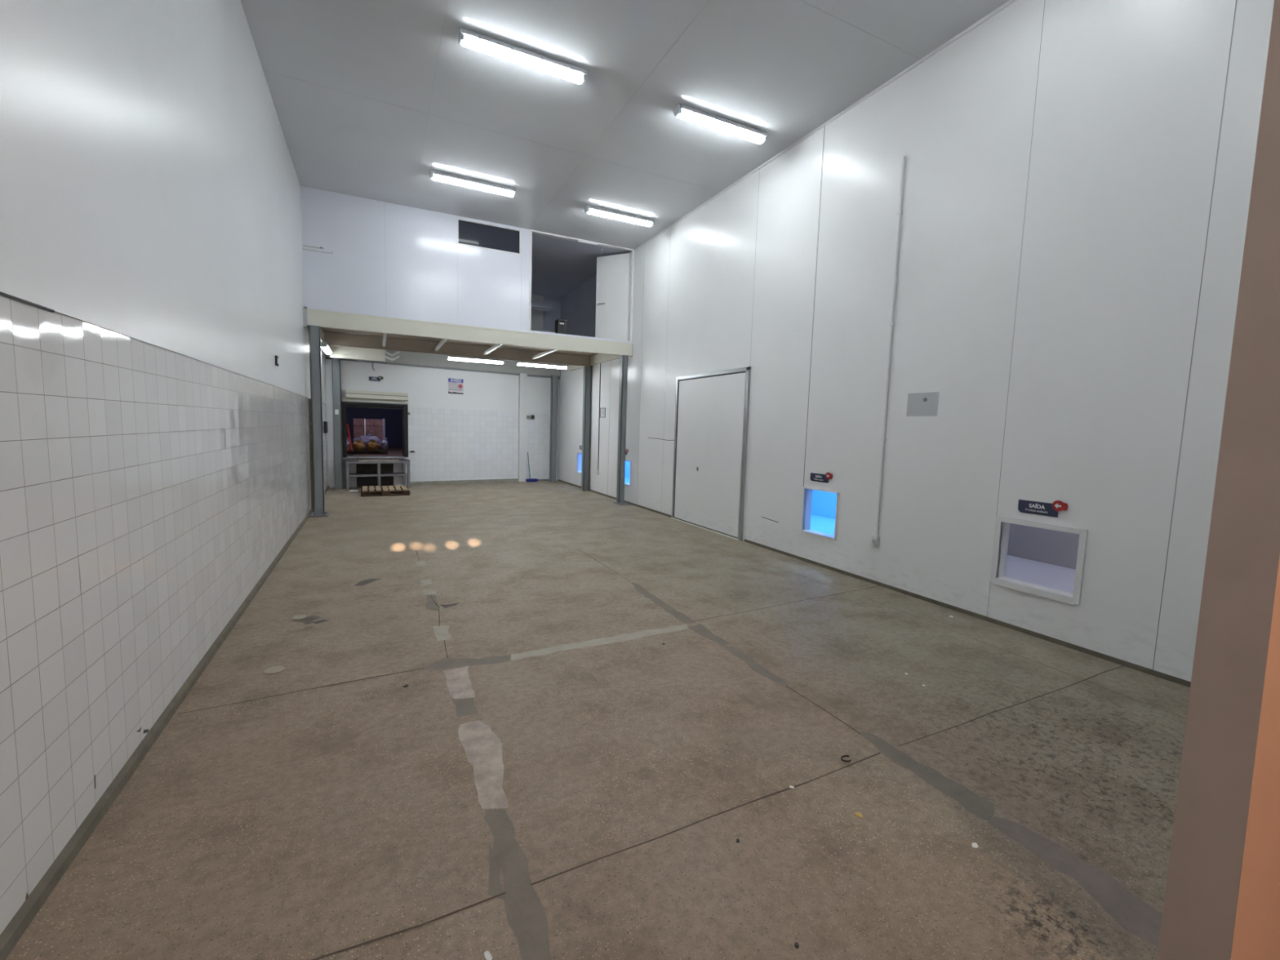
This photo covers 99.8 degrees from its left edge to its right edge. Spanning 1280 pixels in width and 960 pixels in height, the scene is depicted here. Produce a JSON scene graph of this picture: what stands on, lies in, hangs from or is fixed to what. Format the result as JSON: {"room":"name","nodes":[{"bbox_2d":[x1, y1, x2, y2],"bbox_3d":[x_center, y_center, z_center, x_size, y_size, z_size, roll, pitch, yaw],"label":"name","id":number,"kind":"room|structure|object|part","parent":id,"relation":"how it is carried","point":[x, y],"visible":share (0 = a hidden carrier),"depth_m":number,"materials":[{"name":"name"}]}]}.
{"room":"empty warehouse","nodes":[
{"label":"empty warehouse","id":0,"kind":"room"},
{"bbox_2d":[0,0,328,934],"bbox_3d":[-4.351,-1.776,6.345,0.157,5.269,14.300,-1,6,-26],"label":"wall","id":1,"kind":"structure","parent":0,"point":[155,453],"depth_m":2.45,"materials":[{"name":"white tile"}]},
{"bbox_2d":[0,485,329,959],"bbox_3d":[-4.264,0.842,6.452,0.030,0.045,13.900,-1,6,-26],"label":"baseboard","id":2,"kind":"structure","parent":1,"relation":"attached to","point":[15,928],"depth_m":2.20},
{"bbox_2d":[275,355,279,366],"bbox_3d":[-4.172,-1.370,6.197,0.025,0.110,0.120,-1,6,-26],"label":"wall socket","id":3,"kind":"object","parent":1,"relation":"attached to","point":[277,361],"visible":1,"depth_m":6.15,"materials":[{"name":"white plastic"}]},
{"bbox_2d":[308,399,314,511],"bbox_3d":[-5.628,-0.411,9.226,0.051,1.930,0.060,-1,6,-26],"label":"pipe","id":4,"kind":"object","parent":1,"relation":"attached to","point":[309,400],"visible":0.76,"depth_m":9.21,"materials":[{"name":"metal"}]},
{"bbox_2d":[323,421,328,439],"bbox_3d":[-7.020,-1.104,12.049,0.050,0.410,0.400,-1,6,-26],"label":"control box","id":5,"kind":"object","parent":1,"relation":"attached to","point":[326,426],"visible":1,"depth_m":11.87,"materials":[{"name":"black plastic"}]},
{"bbox_2d":[346,407,402,446],"bbox_3d":[-7.647,-2.168,16.375,3.580,2.550,6.500,-2,7,-35],"label":"wall","id":6,"kind":"structure","parent":0,"point":[393,418],"depth_m":19.17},
{"bbox_2d":[346,446,404,458],"bbox_3d":[-7.630,-0.840,16.419,3.580,0.100,6.700,-2,7,-35],"label":"floor","id":7,"kind":"structure","parent":0,"point":[392,451],"depth_m":15.10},
{"bbox_2d":[346,423,354,455],"bbox_3d":[-7.519,-1.047,13.880,0.270,0.800,0.240,-1,6,-26],"label":"hand truck","id":8,"kind":"object","parent":7,"relation":"on","point":[347,425],"visible":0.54,"depth_m":13.91,"materials":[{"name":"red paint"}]},
{"bbox_3d":[-7.504,-1.091,13.928,0.140,0.689,0.159,-1,6,-26],"label":"rail","id":9,"kind":"part","parent":8,"relation":"part of","materials":[{"name":"red metal"}]},
{"bbox_2d":[346,448,387,454],"bbox_3d":[-7.482,-0.779,14.712,1.060,0.111,0.940,-1,6,-26],"label":"pallet","id":10,"kind":"object","parent":7,"relation":"on","point":[362,451],"visible":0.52,"depth_m":14.43,"materials":[{"name":"brown wood"}]},
{"bbox_2d":[346,437,350,449],"bbox_3d":[-7.764,-0.965,14.265,0.200,0.318,0.350,-1,6,-26],"label":"plastic bag","id":11,"kind":"object","parent":10,"relation":"on","point":[348,439],"visible":0.34,"depth_m":14.21,"materials":[{"name":"plastic"}]},
{"bbox_2d":[351,440,364,449],"bbox_3d":[-7.508,-0.937,14.348,0.325,0.263,0.373,-1,6,-26],"label":"sack","id":12,"kind":"object","parent":10,"relation":"on","point":[357,445],"visible":0.97,"depth_m":14.23,"materials":[{"name":"brown fabric"}]},
{"bbox_2d":[352,434,381,448],"bbox_3d":[-7.548,-1.064,14.896,0.712,0.409,0.350,-1,6,-26],"label":"plastic bag","id":13,"kind":"object","parent":10,"relation":"on","point":[365,439],"visible":0.44,"depth_m":14.78,"materials":[{"name":"plastic"}]},
{"bbox_2d":[366,440,379,449],"bbox_3d":[-7.183,-0.942,14.500,0.328,0.263,0.370,-1,6,-26],"label":"sack","id":14,"kind":"object","parent":10,"relation":"on","point":[372,445],"visible":1,"depth_m":14.38,"materials":[{"name":"brown fabric"}]},
{"bbox_2d":[379,438,388,449],"bbox_3d":[-6.984,-0.983,14.701,0.221,0.318,0.387,-1,6,-26],"label":"plastic bag","id":15,"kind":"object","parent":10,"relation":"on","point":[384,444],"visible":1,"depth_m":14.61,"materials":[{"name":"plastic"}]},
{"bbox_3d":[-7.957,-0.914,15.863,0.860,0.132,0.950,-1,6,-26],"label":"pallet","id":16,"kind":"object","parent":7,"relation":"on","visible":0},
{"bbox_2d":[352,417,385,441],"bbox_3d":[-7.941,-1.393,15.815,0.822,0.820,0.869,-1,6,-26],"label":"load","id":17,"kind":"object","parent":16,"relation":"on","point":[361,427],"visible":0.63,"depth_m":15.43,"materials":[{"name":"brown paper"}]},
{"bbox_2d":[300,186,529,330],"bbox_3d":[-3.763,-3.765,9.480,3.725,1.869,0.081,-1,6,-26],"label":"wall","id":18,"kind":"structure","parent":0,"point":[387,258],"depth_m":9.29,"materials":[{"name":"white paint"}]},
{"bbox_2d":[302,244,333,253],"bbox_3d":[-5.212,-3.734,8.717,0.420,0.075,0.020,-1,6,-26],"label":"rail","id":19,"kind":"object","parent":18,"relation":"attached to","point":[303,245],"visible":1,"depth_m":8.71,"materials":[{"name":"grey metal"}]},
{"bbox_2d":[457,217,520,254],"bbox_3d":[-2.757,-4.448,9.879,1.145,0.456,0.056,-1,6,-26],"label":"window","id":20,"kind":"structure","parent":18,"relation":"in","point":[473,233],"depth_m":9.87,"materials":[{"name":"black glass"}]},
{"bbox_2d":[528,229,634,341],"bbox_3d":[-1.274,-3.837,11.025,2.177,1.869,0.712,-1,6,-26],"label":"door","id":21,"kind":"structure","parent":18,"relation":"in","point":[615,284],"depth_m":11.31,"materials":[{"name":"metal"}]},
{"bbox_2d":[324,293,559,487],"bbox_3d":[-4.859,-2.537,14.170,5.933,5.269,0.200,-2,7,-35],"label":"wall","id":22,"kind":"structure","parent":0,"point":[473,434],"depth_m":14.25,"materials":[{"name":"white tile"}]},
{"bbox_2d":[341,390,408,457],"bbox_3d":[-6.439,-1.348,13.134,1.452,1.585,0.330,-2,7,-35],"label":"door","id":23,"kind":"structure","parent":22,"relation":"in","point":[353,398],"depth_m":12.98,"materials":[{"name":"metal"}]},
{"bbox_2d":[355,457,393,486],"bbox_3d":[-6.476,-0.191,13.188,0.820,0.690,0.021,-2,7,-34],"label":"trim","id":24,"kind":"structure","parent":22,"relation":"attached to","point":[361,468],"depth_m":13.15,"materials":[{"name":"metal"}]},
{"bbox_2d":[368,376,382,381],"bbox_3d":[-6.366,-2.452,13.004,0.314,0.126,0.013,-2,7,-34],"label":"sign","id":25,"kind":"object","parent":22,"relation":"attached to","point":[371,378],"visible":1,"depth_m":13.00,"materials":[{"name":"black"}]},
{"bbox_2d":[448,377,463,394],"bbox_3d":[-4.812,-2.447,14.085,0.400,0.400,0.006,-2,7,-35],"label":"poster","id":26,"kind":"object","parent":22,"relation":"attached to","point":[455,386],"visible":1,"depth_m":14.09,"materials":[{"name":"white paper"}]},
{"bbox_2d":[410,478,549,484],"bbox_3d":[-4.269,0.032,14.733,3.873,0.085,0.035,-2,7,-35],"label":"baseboard","id":27,"kind":"structure","parent":22,"relation":"attached to","point":[455,482],"depth_m":14.44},
{"bbox_2d":[517,373,527,481],"bbox_3d":[-3.310,-1.461,15.178,0.205,3.030,0.110,-2,7,-35],"label":"trim","id":28,"kind":"structure","parent":22,"relation":"attached to","point":[522,378],"depth_m":15.12,"materials":[{"name":"white metal"}]},
{"bbox_2d":[526,414,534,420],"bbox_3d":[-3.115,-1.778,15.325,0.224,0.142,0.030,-2,7,-34],"label":"wall socket","id":29,"kind":"object","parent":22,"relation":"attached to","point":[531,417],"visible":1,"depth_m":15.33,"materials":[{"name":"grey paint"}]},
{"bbox_2d":[304,233,630,337],"bbox_3d":[-3.897,-4.027,12.185,5.867,1.869,4.919,-1,6,-26],"label":"wall","id":30,"kind":"structure","parent":0,"point":[564,272],"depth_m":13.27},
{"bbox_2d":[5,480,1190,959],"bbox_3d":[-2.801,1.077,4.676,11.042,0.002,20.600,-1,6,-26],"label":"floor","id":31,"kind":"structure","parent":0,"point":[549,778],"depth_m":2.53,"materials":[{"name":"concrete"}]},
{"bbox_2d":[263,666,284,674],"bbox_3d":[-2.322,1.207,3.425,0.111,0.004,0.110,-1,6,-26],"label":"disc","id":32,"kind":"object","parent":31,"relation":"on","point":[275,669],"visible":1,"depth_m":3.42,"materials":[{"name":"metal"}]},
{"bbox_2d":[292,614,306,619],"bbox_3d":[-2.747,1.107,4.348,0.101,0.004,0.110,-1,6,-26],"label":"disc","id":33,"kind":"object","parent":31,"relation":"on","point":[299,616],"visible":1,"depth_m":4.35,"materials":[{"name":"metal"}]},
{"bbox_2d":[342,458,410,489],"bbox_3d":[-6.301,-0.156,12.917,1.370,0.682,0.620,-2,7,-35],"label":"table","id":34,"kind":"object","parent":31,"relation":"on","point":[346,475],"visible":0.88,"depth_m":12.73,"materials":[{"name":"metal"}]},
{"bbox_3d":[-6.991,-0.121,12.766,0.060,0.600,0.060,-2,7,-35],"label":"leg","id":35,"kind":"part","parent":34,"relation":"part of","materials":[{"name":"metal"}]},
{"bbox_3d":[-6.691,-0.071,12.332,0.060,0.600,0.060,-2,7,-35],"label":"leg","id":36,"kind":"part","parent":34,"relation":"part of","materials":[{"name":"metal"}]},
{"bbox_3d":[-6.453,-0.098,13.142,1.250,0.035,0.040,-2,7,-35],"label":"rail","id":37,"kind":"part","parent":34,"relation":"part of","materials":[{"name":"metal"}]},
{"bbox_3d":[-6.291,-0.441,12.887,1.370,0.055,0.595,-2,7,-35],"label":"frame","id":38,"kind":"part","parent":34,"relation":"part of","materials":[{"name":"metal"}]},
{"bbox_3d":[-6.295,-0.479,12.892,1.370,0.020,0.605,-2,7,-35],"label":"deck plate","id":39,"kind":"part","parent":34,"relation":"part of","materials":[{"name":"metal"}]},
{"bbox_2d":[349,472,404,475],"bbox_3d":[-6.301,-0.137,12.918,1.260,0.025,0.470,-2,7,-35],"label":"shelf","id":40,"kind":"object","parent":34,"relation":"attached to","point":[369,473],"depth_m":12.87,"materials":[{"name":"metal"}]},
{"bbox_3d":[-6.151,-0.112,12.702,1.250,0.045,0.044,-2,7,-35],"label":"rail","id":41,"kind":"part","parent":34,"relation":"part of","materials":[{"name":"metal"}]},
{"bbox_3d":[-6.152,-0.090,12.704,0.060,0.600,0.060,-2,7,-35],"label":"leg","id":42,"kind":"part","parent":34,"relation":"part of","materials":[{"name":"metal"}]},
{"bbox_2d":[384,457,404,459],"bbox_3d":[-5.971,-0.517,13.125,0.400,0.014,0.435,-2,7,-35],"label":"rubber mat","id":43,"kind":"object","parent":34,"relation":"on","point":[384,458],"visible":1,"depth_m":13.08,"materials":[{"name":"rubber"}]},
{"bbox_3d":[-5.913,-0.159,13.509,0.060,0.600,0.060,-2,7,-35],"label":"leg","id":44,"kind":"part","parent":34,"relation":"part of","materials":[{"name":"metal"}]},
{"bbox_3d":[-5.612,-0.109,13.075,0.060,0.600,0.060,-2,7,-35],"label":"leg","id":45,"kind":"part","parent":34,"relation":"part of","materials":[{"name":"metal"}]},
{"bbox_2d":[360,484,409,497],"bbox_3d":[-5.648,0.236,11.940,0.950,0.126,0.920,-1,6,-27],"label":"pallet","id":46,"kind":"object","parent":31,"relation":"on","point":[383,490],"visible":1,"depth_m":11.71,"materials":[{"name":"brown wood"}]},
{"bbox_2d":[302,306,632,517],"bbox_3d":[-3.874,-1.383,12.233,5.858,3.400,5.227,-1,6,-26],"label":"mezzanine","id":47,"kind":"object","parent":31,"relation":"on","point":[351,335],"visible":0.97,"depth_m":11.24,"materials":[{"name":"beige paint"}]},
{"bbox_3d":[-5.402,-2.620,8.702,0.050,0.280,0.080,-1,6,-26],"label":"plate","id":48,"kind":"part","parent":47,"relation":"part of","materials":[{"name":"grey metal"}]},
{"bbox_3d":[-5.339,-0.961,8.915,0.145,3.100,0.140,-1,6,-26],"label":"post","id":49,"kind":"part","parent":47,"relation":"part of","materials":[{"name":"grey metal"}]},
{"bbox_3d":[-5.345,0.561,9.002,0.265,0.055,0.360,-1,6,-26],"label":"plate","id":50,"kind":"part","parent":47,"relation":"part of","materials":[{"name":"metal"}]},
{"bbox_2d":[320,342,332,354],"bbox_3d":[-6.406,-2.683,11.001,0.160,0.108,1.250,-1,6,-26],"label":"lamp","id":51,"kind":"object","parent":47,"relation":"attached to","point":[324,345],"visible":0.86,"depth_m":10.66,"materials":[{"name":"white plastic"}]},
{"bbox_2d":[320,346,331,354],"bbox_3d":[-6.407,-2.654,11.004,0.124,0.050,1.170,-1,6,-26],"label":"diffuser","id":52,"kind":"object","parent":51,"relation":"attached to","point":[326,349],"depth_m":10.91,"materials":[{"name":"white plastic"}]},
{"bbox_3d":[-6.951,-1.300,12.385,0.165,3.020,0.160,-1,6,-26],"label":"post","id":53,"kind":"part","parent":47,"relation":"part of","materials":[{"name":"grey metal"}]},
{"bbox_2d":[384,350,399,360],"bbox_3d":[-5.491,-2.851,11.935,0.300,0.410,0.200,-1,6,-26],"label":"fitting","id":54,"kind":"object","parent":47,"relation":"hanging from","point":[392,353],"visible":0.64,"depth_m":11.89,"materials":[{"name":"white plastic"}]},
{"bbox_3d":[-5.488,-2.925,11.928,0.200,0.260,0.100,-1,6,-26],"label":"stem","id":55,"kind":"part","parent":54,"relation":"part of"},
{"bbox_2d":[445,354,504,364],"bbox_3d":[-3.686,-2.706,12.108,1.250,0.108,0.160,-1,6,-26],"label":"lamp","id":56,"kind":"object","parent":47,"relation":"attached to","point":[456,357],"visible":1,"depth_m":12.05,"materials":[{"name":"white plastic"}]},
{"bbox_2d":[448,357,502,364],"bbox_3d":[-3.687,-2.677,12.111,1.170,0.050,0.124,-1,6,-26],"label":"diffuser","id":57,"kind":"object","parent":56,"relation":"attached to","point":[486,360],"depth_m":12.10,"materials":[{"name":"white plastic"}]},
{"bbox_2d":[515,360,568,368],"bbox_3d":[-2.316,-2.729,12.778,1.250,0.108,0.160,-1,6,-26],"label":"lamp","id":58,"kind":"object","parent":47,"relation":"attached to","point":[517,362],"visible":1,"depth_m":12.71,"materials":[{"name":"white plastic"}]},
{"bbox_2d":[517,362,566,368],"bbox_3d":[-2.317,-2.700,12.781,1.170,0.050,0.124,-1,6,-26],"label":"diffuser","id":59,"kind":"object","parent":58,"relation":"attached to","point":[529,364],"depth_m":12.75,"materials":[{"name":"white plastic"}]},
{"bbox_3d":[-2.480,-1.456,15.446,0.150,3.020,0.160,-1,6,-26],"label":"post","id":60,"kind":"part","parent":47,"relation":"part of","materials":[{"name":"grey metal"}]},
{"bbox_2d":[555,319,566,333],"bbox_3d":[-1.673,-3.154,11.368,0.190,0.420,0.200,-1,6,-26],"label":"stand","id":61,"kind":"object","parent":47,"relation":"on","point":[560,324],"visible":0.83,"depth_m":11.28,"materials":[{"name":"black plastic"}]},
{"bbox_3d":[-1.343,-1.271,13.489,0.150,3.090,0.150,-1,6,-26],"label":"post","id":62,"kind":"part","parent":47,"relation":"part of","materials":[{"name":"grey metal"}]},
{"bbox_3d":[-0.376,-1.042,11.341,0.115,3.100,0.140,-1,6,-26],"label":"post","id":63,"kind":"part","parent":47,"relation":"part of","materials":[{"name":"grey metal"}]},
{"bbox_3d":[-0.382,0.480,11.428,0.235,0.055,0.360,-1,6,-26],"label":"plate","id":64,"kind":"part","parent":47,"relation":"part of","materials":[{"name":"metal"}]},
{"bbox_2d":[484,951,492,959],"bbox_3d":[-0.457,1.435,1.624,0.016,0.004,0.039,-2,7,-37],"label":"paper scrap","id":65,"kind":"object","parent":31,"relation":"on","point":[487,955],"visible":1,"depth_m":1.62,"materials":[{"name":"white paper"}]},
{"bbox_2d":[525,452,537,481],"bbox_3d":[-3.100,-0.369,15.375,0.330,0.832,0.206,-2,7,-35],"label":"broom","id":66,"kind":"object","parent":31,"relation":"on","point":[530,479],"visible":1,"depth_m":15.37,"materials":[{"name":"blue plastic"}]},
{"bbox_3d":[-3.169,-0.410,15.376,0.125,0.753,0.021,5,6,32],"label":"handle","id":67,"kind":"part","parent":66,"relation":"part of","materials":[{"name":"plastic"}]},
{"bbox_2d":[794,942,799,948],"bbox_3d":[0.490,1.457,1.688,0.013,0.006,0.013,4,6,23],"label":"pebble","id":68,"kind":"object","parent":31,"relation":"on","point":[796,944],"visible":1,"depth_m":1.69,"materials":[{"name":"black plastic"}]},
{"bbox_2d":[840,755,851,761],"bbox_3d":[1.017,1.378,2.669,0.046,0.008,0.052,3,6,8],"label":"loop","id":69,"kind":"object","parent":31,"relation":"on","point":[843,756],"visible":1,"depth_m":2.66,"materials":[{"name":"black plastic"}]},
{"bbox_2d":[853,812,862,817],"bbox_3d":[0.926,1.415,2.280,0.026,0.003,0.035,-3,7,-43],"label":"dry leaf","id":70,"kind":"object","parent":31,"relation":"on","point":[857,814],"visible":1,"depth_m":2.28,"materials":[{"name":"plant"}]},
{"bbox_2d":[971,842,977,848],"bbox_3d":[1.321,1.441,2.127,0.023,0.003,0.028,3,6,13],"label":"paper scrap","id":71,"kind":"object","parent":31,"relation":"on","point":[974,845],"visible":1,"depth_m":2.12,"materials":[{"name":"white paper"}]},
{"bbox_2d":[240,0,1008,248],"bbox_3d":[-1.698,-4.529,7.668,6.167,0.122,15.320,-1,6,-26],"label":"ceiling","id":72,"kind":"structure","parent":0,"point":[370,98],"depth_m":5.89,"materials":[{"name":"white paint"}]},
{"bbox_2d":[430,169,516,197],"bbox_3d":[-2.517,-4.489,8.188,1.250,0.108,0.160,-1,6,-26],"label":"lamp","id":73,"kind":"object","parent":72,"relation":"attached to","point":[437,175],"visible":1,"depth_m":8.13,"materials":[{"name":"white plastic"}]},
{"bbox_2d":[457,26,586,84],"bbox_3d":[-1.137,-4.176,5.340,1.250,0.108,0.160,-1,6,-26],"label":"lamp","id":74,"kind":"object","parent":72,"relation":"attached to","point":[468,38],"visible":1,"depth_m":5.28,"materials":[{"name":"white plastic"}]},
{"bbox_2d":[584,204,654,226],"bbox_3d":[-0.339,-4.526,9.264,1.250,0.108,0.160,-1,6,-26],"label":"lamp","id":75,"kind":"object","parent":72,"relation":"attached to","point":[588,209],"visible":1,"depth_m":9.20,"materials":[{"name":"white plastic"}]},
{"bbox_2d":[673,102,768,144],"bbox_3d":[0.979,-4.214,6.407,1.250,0.108,0.160,-1,6,-26],"label":"lamp","id":76,"kind":"object","parent":72,"relation":"attached to","point":[681,111],"visible":1,"depth_m":6.34,"materials":[{"name":"white plastic"}]},
{"bbox_2d":[557,0,1274,681],"bbox_3d":[0.884,-1.898,9.291,0.121,5.269,15.200,-1,6,-26],"label":"wall","id":77,"kind":"structure","parent":0,"point":[1078,174],"depth_m":4.65,"materials":[{"name":"white metal"}]},
{"bbox_2d":[576,452,582,473],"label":"window","id":78,"kind":"structure","parent":77,"relation":"in","point":[577,452],"depth_m":14.44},
{"bbox_2d":[595,363,600,474],"bbox_3d":[-0.989,-1.560,12.942,0.050,2.870,0.080,-1,6,-26],"label":"conduit","id":79,"kind":"object","parent":77,"relation":"attached to","point":[597,470],"visible":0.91,"depth_m":12.96,"materials":[{"name":"grey paint"}]},
{"bbox_2d":[600,407,605,417],"bbox_3d":[-0.884,-1.595,12.766,0.014,0.230,0.300,-1,6,-26],"label":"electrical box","id":80,"kind":"object","parent":77,"relation":"attached to","point":[602,411],"visible":1,"depth_m":12.76,"materials":[{"name":"grey paint"}]},
{"bbox_2d":[624,459,631,486],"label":"window","id":81,"kind":"structure","parent":77,"relation":"in","point":[628,463],"depth_m":13.76,"materials":[{"name":"blue glass"}]},
{"bbox_2d":[671,366,751,540],"bbox_3d":[1.069,-0.466,8.756,0.060,2.530,2.080,-1,6,-26],"label":"door","id":82,"kind":"structure","parent":77,"relation":"in","point":[712,408],"depth_m":8.60,"materials":[{"name":"metal"}]},
{"bbox_2d":[800,486,839,540],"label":"window","id":83,"kind":"structure","parent":77,"relation":"in","point":[824,506],"depth_m":7.98,"materials":[{"name":"blue glass"}]},
{"bbox_2d":[809,472,832,483],"bbox_3d":[2.191,-0.039,6.524,0.013,0.129,0.362,-1,6,-26],"label":"sign","id":84,"kind":"object","parent":77,"relation":"attached to","point":[814,477],"visible":1,"depth_m":6.52,"materials":[{"name":"black plastic"}]},
{"bbox_2d":[633,0,1016,250],"bbox_3d":[2.057,-4.245,6.664,0.012,0.030,9.940,-1,6,-26],"label":"trim","id":85,"kind":"structure","parent":77,"relation":"attached to","point":[1010,2],"depth_m":5.89,"materials":[{"name":"white metal"}]},
{"bbox_2d":[558,479,1191,687],"bbox_3d":[0.833,0.726,9.331,0.014,0.035,14.800,-1,6,-26],"label":"baseboard","id":86,"kind":"structure","parent":77,"relation":"attached to","point":[1131,665],"depth_m":4.75,"materials":[{"name":"grey metal"}]},
{"bbox_2d":[871,155,905,545],"bbox_3d":[2.592,-1.281,5.619,0.056,3.980,0.070,-1,6,-26],"label":"conduit","id":87,"kind":"object","parent":77,"relation":"attached to","point":[875,540],"visible":1,"depth_m":5.61,"materials":[{"name":"white plastic"}]},
{"bbox_2d":[906,391,938,416],"bbox_3d":[2.777,-0.744,5.310,0.009,0.230,0.330,-1,6,-26],"label":"wall plate","id":88,"kind":"object","parent":77,"relation":"attached to","point":[919,404],"visible":1,"depth_m":5.30,"materials":[{"name":"metal"}]},
{"bbox_2d":[990,515,1088,604],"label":"window","id":89,"kind":"structure","parent":77,"relation":"in","point":[1052,556],"depth_m":5.20,"materials":[{"name":"white metal"}]},
{"bbox_2d":[1017,499,1067,517],"bbox_3d":[3.252,0.218,4.361,0.013,0.136,0.360,-1,6,-26],"label":"sign","id":90,"kind":"object","parent":77,"relation":"attached to","point":[1043,508],"visible":1,"depth_m":4.36,"materials":[{"name":"black"}]},
{"bbox_2d":[1156,0,1279,959],"bbox_3d":[1.509,-1.111,1.222,6.167,5.269,0.164,-1,6,-26],"label":"door frame","id":91,"kind":"structure","parent":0,"point":[1222,899],"depth_m":1.41,"materials":[{"name":"brown wood"}]}
]}

